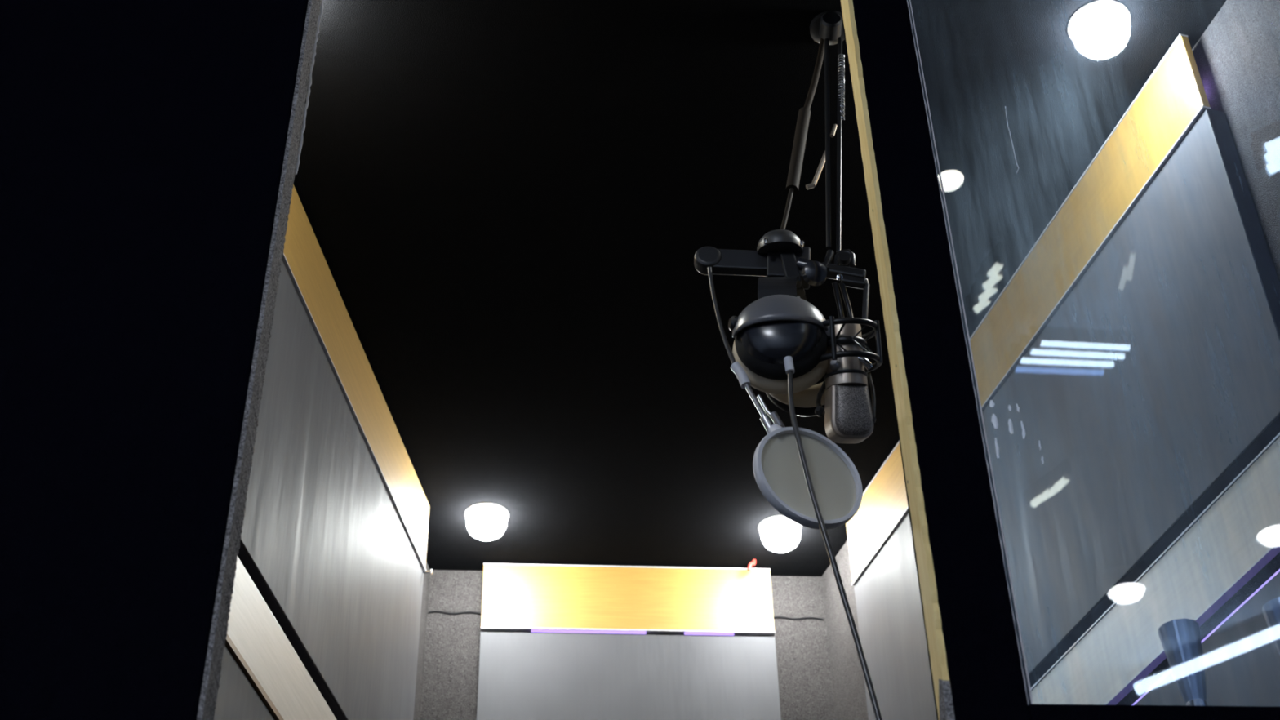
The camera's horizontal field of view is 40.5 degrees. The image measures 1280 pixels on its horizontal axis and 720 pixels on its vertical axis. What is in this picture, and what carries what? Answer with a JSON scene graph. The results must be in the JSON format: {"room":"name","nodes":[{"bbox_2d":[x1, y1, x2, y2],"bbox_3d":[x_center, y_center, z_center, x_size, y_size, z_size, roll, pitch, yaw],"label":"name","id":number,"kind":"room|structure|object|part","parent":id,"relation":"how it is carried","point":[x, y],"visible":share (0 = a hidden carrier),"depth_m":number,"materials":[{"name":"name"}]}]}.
{"room":"studio","nodes":[
{"label":"studio","id":0,"kind":"room"},
{"bbox_2d":[413,561,430,719],"bbox_3d":[-0.588,0.980,2.248,0.080,2.678,1.915,-6,-39,6],"label":"wall","id":1,"kind":"structure","parent":0,"point":[417,707],"depth_m":3.60,"materials":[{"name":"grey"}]},
{"bbox_2d":[213,645,274,719],"bbox_3d":[-0.532,0.873,2.161,0.046,0.935,1.461,-6,-39,6],"label":"acoustic panel","id":2,"kind":"object","parent":1,"relation":"attached to","point":[237,699],"visible":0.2,"depth_m":2.31,"materials":[{"name":"black fabric"}]},
{"bbox_2d":[225,556,336,719],"bbox_3d":[-0.532,0.454,2.491,0.036,0.130,1.461,-6,-39,6],"label":"wooden board","id":3,"kind":"object","parent":1,"relation":"attached to","point":[255,639],"visible":0.23,"depth_m":2.44,"materials":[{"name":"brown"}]},
{"bbox_2d":[237,259,423,719],"bbox_3d":[-0.548,0.177,2.712,0.046,0.517,1.461,-6,-39,6],"label":"acoustic panel","id":4,"kind":"object","parent":1,"relation":"attached to","point":[324,543],"visible":0.45,"depth_m":2.80,"materials":[{"name":"black"}]},
{"bbox_2d":[422,568,432,574],"bbox_3d":[-0.427,0.420,3.432,0.034,0.011,0.011,-1,-38,0],"label":"pin","id":5,"kind":"object","parent":4,"relation":"attached to","point":[430,571],"visible":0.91,"depth_m":3.43,"materials":[{"name":"silver metal"}]},
{"bbox_2d":[281,184,429,571],"bbox_3d":[-0.544,-0.088,2.921,0.036,0.155,1.461,-6,-39,6],"label":"wooden board","id":6,"kind":"object","parent":1,"relation":"attached to","point":[304,260],"visible":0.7,"depth_m":3.05,"materials":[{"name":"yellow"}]},
{"bbox_2d":[420,569,835,719],"bbox_3d":[0.028,1.537,2.969,1.604,2.678,0.084,1,-38,-3],"label":"wall","id":7,"kind":"structure","parent":0,"point":[450,686],"depth_m":3.65,"materials":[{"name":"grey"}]},
{"bbox_2d":[480,563,774,635],"bbox_3d":[-0.026,0.519,3.699,0.619,0.164,0.036,2,-38,-3],"label":"wall panel","id":8,"kind":"object","parent":7,"relation":"attached to","point":[516,597],"visible":1,"depth_m":3.69,"materials":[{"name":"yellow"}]},
{"bbox_2d":[746,559,755,570],"bbox_3d":[0.239,0.440,3.716,0.021,0.026,0.011,-1,-38,0],"label":"wire","id":9,"kind":"object","parent":8,"relation":"attached to","point":[753,562],"visible":1,"depth_m":3.71,"materials":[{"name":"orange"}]},
{"bbox_2d":[476,631,781,719],"bbox_3d":[-0.011,1.214,3.149,0.619,1.609,0.030,2,-38,-3],"label":"acoustic panel","id":10,"kind":"object","parent":7,"relation":"attached to","point":[522,676],"visible":1,"depth_m":3.58,"materials":[{"name":"black"}]},
{"bbox_2d":[0,0,1279,719],"bbox_3d":[0.001,0.147,1.715,6.200,3.300,0.070,1,-38,-3],"label":"wall","id":11,"kind":"structure","parent":0,"point":[143,143],"depth_m":1.78,"materials":[{"name":"black paint"}]},
{"bbox_2d":[196,0,320,719],"bbox_3d":[-0.392,-0.001,1.791,0.005,1.640,0.051,1,-38,-3],"label":"trim","id":12,"kind":"structure","parent":11,"relation":"attached to","point":[219,629],"depth_m":1.76,"materials":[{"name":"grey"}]},
{"bbox_2d":[294,0,323,174],"bbox_3d":[-0.401,-0.420,2.160,0.005,0.526,0.004,-1,-38,0],"label":"trim","id":13,"kind":"structure","parent":11,"relation":"attached to","point":[317,33],"depth_m":2.08,"materials":[{"name":"grey"}]},
{"bbox_2d":[840,0,951,719],"bbox_3d":[0.267,-0.153,1.952,0.006,1.225,0.039,1,-38,-3],"label":"trim","id":14,"kind":"structure","parent":11,"relation":"attached to","point":[932,617],"depth_m":1.81,"materials":[{"name":"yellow wood"}]},
{"bbox_2d":[938,679,955,719],"bbox_3d":[0.289,0.867,1.143,0.007,1.452,0.039,1,-38,-3],"label":"trim","id":15,"kind":"structure","parent":11,"relation":"attached to","point":[945,701],"depth_m":1.57,"materials":[{"name":"grey carpet"}]},
{"bbox_2d":[906,0,1255,706],"bbox_3d":[0.676,-0.138,1.957,0.675,1.176,0.042,0,-38,-1],"label":"window","id":16,"kind":"structure","parent":11,"relation":"in","point":[993,420],"depth_m":1.79,"materials":[{"name":"clear glass"}]},
{"bbox_3d":[0.677,-0.136,1.960,0.673,1.174,0.003,1,-38,-3],"label":"pane","id":17,"kind":"part","parent":16,"relation":"part of","materials":[{"name":"clear glass"}]},
{"bbox_3d":[0.581,0.422,1.672,0.563,0.036,0.178,-1,-38,0],"label":"trim","id":18,"kind":"structure","parent":11,"relation":"attached to","visible":0},
{"bbox_2d":[1158,618,1208,706],"bbox_3d":[0.542,0.327,1.697,0.053,0.145,0.053,-1,-38,0],"label":"drinking glass","id":19,"kind":"object","parent":18,"relation":"on","point":[1180,638],"visible":0.89,"depth_m":1.71,"materials":[{"name":"grey"}]},
{"bbox_2d":[1262,596,1279,654],"bbox_3d":[0.636,0.300,1.665,0.053,0.145,0.053,-1,-38,0],"label":"goblet","id":20,"kind":"object","parent":18,"relation":"on","point":[1271,609],"visible":1,"depth_m":1.69,"materials":[{"name":"grey"}]},
{"bbox_2d":[293,0,1226,576],"bbox_3d":[0.098,-0.085,3.128,1.920,0.060,2.000,-1,-38,0],"label":"ceiling","id":21,"kind":"structure","parent":0,"point":[508,206],"depth_m":2.87,"materials":[{"name":"black paint"},{"name":"plaster"}]},
{"bbox_2d":[464,502,509,541],"bbox_3d":[-0.316,0.340,3.563,0.092,0.052,0.092,-1,-38,0],"label":"recessed light","id":22,"kind":"object","parent":21,"relation":"in","point":[486,521],"visible":1,"depth_m":3.54,"materials":[{"name":"white glass"}]},
{"bbox_2d":[758,514,802,552],"bbox_3d":[0.294,0.370,3.618,0.092,0.052,0.092,-1,-38,0],"label":"recessed light","id":23,"kind":"object","parent":21,"relation":"in","point":[779,534],"visible":0.91,"depth_m":3.60,"materials":[{"name":"white glass"}]},
{"bbox_2d":[693,10,869,319],"bbox_3d":[0.203,-0.302,2.326,0.272,0.684,0.111,17,-42,-21],"label":"boom arm","id":24,"kind":"object","parent":21,"relation":"hanging from","point":[780,252],"visible":0.97,"depth_m":2.16,"materials":[{"name":"black metal"}]},
{"bbox_2d":[706,266,862,529],"bbox_3d":[0.166,0.026,1.999,0.159,0.397,0.062,-1,-38,0],"label":"filter","id":25,"kind":"object","parent":24,"relation":"attached to","point":[777,467],"visible":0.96,"depth_m":1.92,"materials":[{"name":"grey fabric"}]},
{"bbox_3d":[0.136,0.045,1.997,0.034,0.066,0.016,-1,-38,0],"label":"stem","id":26,"kind":"part","parent":25,"relation":"part of","materials":[{"name":"silver metal"}]},
{"bbox_2d":[767,423,782,434],"bbox_3d":[0.155,0.083,1.956,0.024,0.023,0.020,-23,-43,25],"label":"socket","id":27,"kind":"object","parent":25,"relation":"attached to","point":[776,428],"depth_m":1.95,"materials":[{"name":"grey plastic"}]},
{"bbox_2d":[728,275,882,719],"bbox_3d":[0.186,0.180,1.921,0.156,0.710,0.169,-1,-38,0],"label":"headphones","id":28,"kind":"object","parent":24,"relation":"hanging from","point":[781,338],"visible":0.84,"depth_m":2.00,"materials":[{"name":"black plastic"}]},
{"bbox_2d":[734,320,828,379],"bbox_3d":[0.165,-0.031,2.021,0.109,0.109,0.051,-1,-38,0],"label":"cup","id":29,"kind":"object","parent":28,"relation":"on","point":[766,349],"depth_m":2.00,"materials":[{"name":"black plastic"}]},
{"bbox_2d":[765,375,824,416],"bbox_3d":[0.204,0.027,2.117,0.109,0.109,0.051,-1,-38,0],"label":"cup","id":30,"kind":"object","parent":28,"relation":"on","point":[802,407],"depth_m":2.07,"materials":[{"name":"black"}]},
{"bbox_3d":[0.213,-0.110,2.127,0.041,0.052,0.037,-1,-38,0],"label":"swivel knob","id":31,"kind":"part","parent":24,"relation":"part of","materials":[{"name":"black plastic"}]},
{"bbox_3d":[0.255,-0.301,2.353,0.046,0.420,0.007,19,-43,-23],"label":"rod","id":32,"kind":"part","parent":24,"relation":"part of","materials":[{"name":"black metal"}]},
{"bbox_3d":[0.270,-0.299,2.350,0.053,0.431,0.006,15,-41,-20],"label":"rod","id":33,"kind":"part","parent":24,"relation":"part of","materials":[{"name":"black metal"}]},
{"bbox_2d":[814,281,882,423],"bbox_3d":[0.239,-0.030,2.050,0.088,0.216,0.099,-1,-38,0],"label":"mount","id":34,"kind":"object","parent":24,"relation":"hanging from","point":[834,340],"visible":0.73,"depth_m":2.01,"materials":[{"name":"black metal"}]},
{"bbox_3d":[0.223,-0.025,2.000,0.006,0.051,0.025,-3,-38,2],"label":"post","id":35,"kind":"part","parent":34,"relation":"part of","materials":[{"name":"black metal"}]},
{"bbox_3d":[0.227,0.006,2.013,0.014,0.014,0.012,-19,-42,21],"label":"knob","id":36,"kind":"part","parent":34,"relation":"part of","materials":[{"name":"black plastic"}]},
{"bbox_3d":[0.236,-0.023,2.004,0.010,0.039,0.028,17,-42,-22],"label":"elastic cord","id":37,"kind":"part","parent":34,"relation":"part of","materials":[{"name":"black plastic"}]},
{"bbox_2d":[823,324,873,443],"bbox_3d":[0.241,0.024,2.026,0.056,0.144,0.090,-1,-38,0],"label":"microphone","id":38,"kind":"object","parent":34,"relation":"attached to","point":[848,415],"visible":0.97,"depth_m":2.00,"materials":[{"name":"black metal"}]},
{"bbox_3d":[0.243,0.063,2.016,0.053,0.071,0.048,6,-39,-9],"label":"head frame","id":39,"kind":"part","parent":38,"relation":"part of","materials":[{"name":"silver metal"}]},
{"bbox_2d":[835,384,871,435],"bbox_3d":[0.246,0.057,2.001,0.045,0.059,0.027,6,-39,-9],"label":"grille","id":40,"kind":"object","parent":38,"relation":"attached to","point":[853,410],"depth_m":1.99,"materials":[{"name":"grey metal"}]},
{"bbox_3d":[0.257,-0.024,2.010,0.024,0.039,0.017,-1,-38,0],"label":"elastic cord","id":41,"kind":"part","parent":34,"relation":"part of","materials":[{"name":"black fabric"}]},
{"bbox_3d":[0.274,-0.020,2.033,0.012,0.039,0.028,-30,-47,32],"label":"elastic cord","id":42,"kind":"part","parent":34,"relation":"part of","materials":[{"name":"black fabric"}]},
{"bbox_3d":[0.271,0.044,2.028,0.009,0.072,0.006,-1,-38,0],"label":"cord","id":43,"kind":"part","parent":34,"relation":"part of","materials":[{"name":"black rubber"}]},
{"bbox_3d":[0.278,-0.021,2.022,0.006,0.051,0.025,-3,-38,2],"label":"post","id":44,"kind":"part","parent":34,"relation":"part of","materials":[{"name":"black metal"}]},
{"bbox_3d":[0.276,-0.073,2.120,0.015,0.067,0.008,-1,-38,0],"label":"hanging rod","id":45,"kind":"part","parent":24,"relation":"part of","materials":[{"name":"black plastic"}]},
{"bbox_2d":[1067,0,1130,59],"bbox_3d":[0.682,-0.479,2.557,0.092,0.052,0.092,-1,-38,0],"label":"recessed light","id":46,"kind":"object","parent":21,"relation":"in","point":[1100,29],"visible":1,"depth_m":2.54,"materials":[{"name":"white glass"}]},
{"bbox_2d":[821,0,1279,719],"bbox_3d":[0.718,0.969,2.272,0.080,2.678,1.944,9,-40,-13],"label":"wall","id":47,"kind":"structure","parent":0,"point":[1237,57],"depth_m":2.46,"materials":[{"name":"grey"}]},
{"bbox_2d":[845,33,1211,585],"bbox_3d":[0.634,-0.012,3.051,0.036,0.158,1.364,9,-40,-13],"label":"wall panel","id":48,"kind":"object","parent":47,"relation":"attached to","point":[1173,98],"visible":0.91,"depth_m":2.82,"materials":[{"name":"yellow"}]},
{"bbox_2d":[853,108,1279,719],"bbox_3d":[0.641,0.253,2.841,0.030,0.518,1.364,9,-40,-13],"label":"acoustic panel","id":49,"kind":"object","parent":47,"relation":"attached to","point":[1120,393],"visible":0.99,"depth_m":2.57,"materials":[{"name":"black"}]},
{"bbox_2d":[1031,432,1279,705],"bbox_3d":[0.646,0.536,2.617,0.036,0.149,1.364,9,-40,-13],"label":"wall panel","id":50,"kind":"object","parent":47,"relation":"attached to","point":[1237,535],"visible":0.73,"depth_m":2.35,"materials":[{"name":"grey"}]},
{"bbox_2d":[1134,571,1279,706],"bbox_3d":[0.657,0.957,2.283,0.030,0.913,1.364,9,-40,-13],"label":"acoustic panel","id":51,"kind":"object","parent":47,"relation":"attached to","point":[1242,657],"visible":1,"depth_m":2.19,"materials":[{"name":"black fabric"}]}
]}

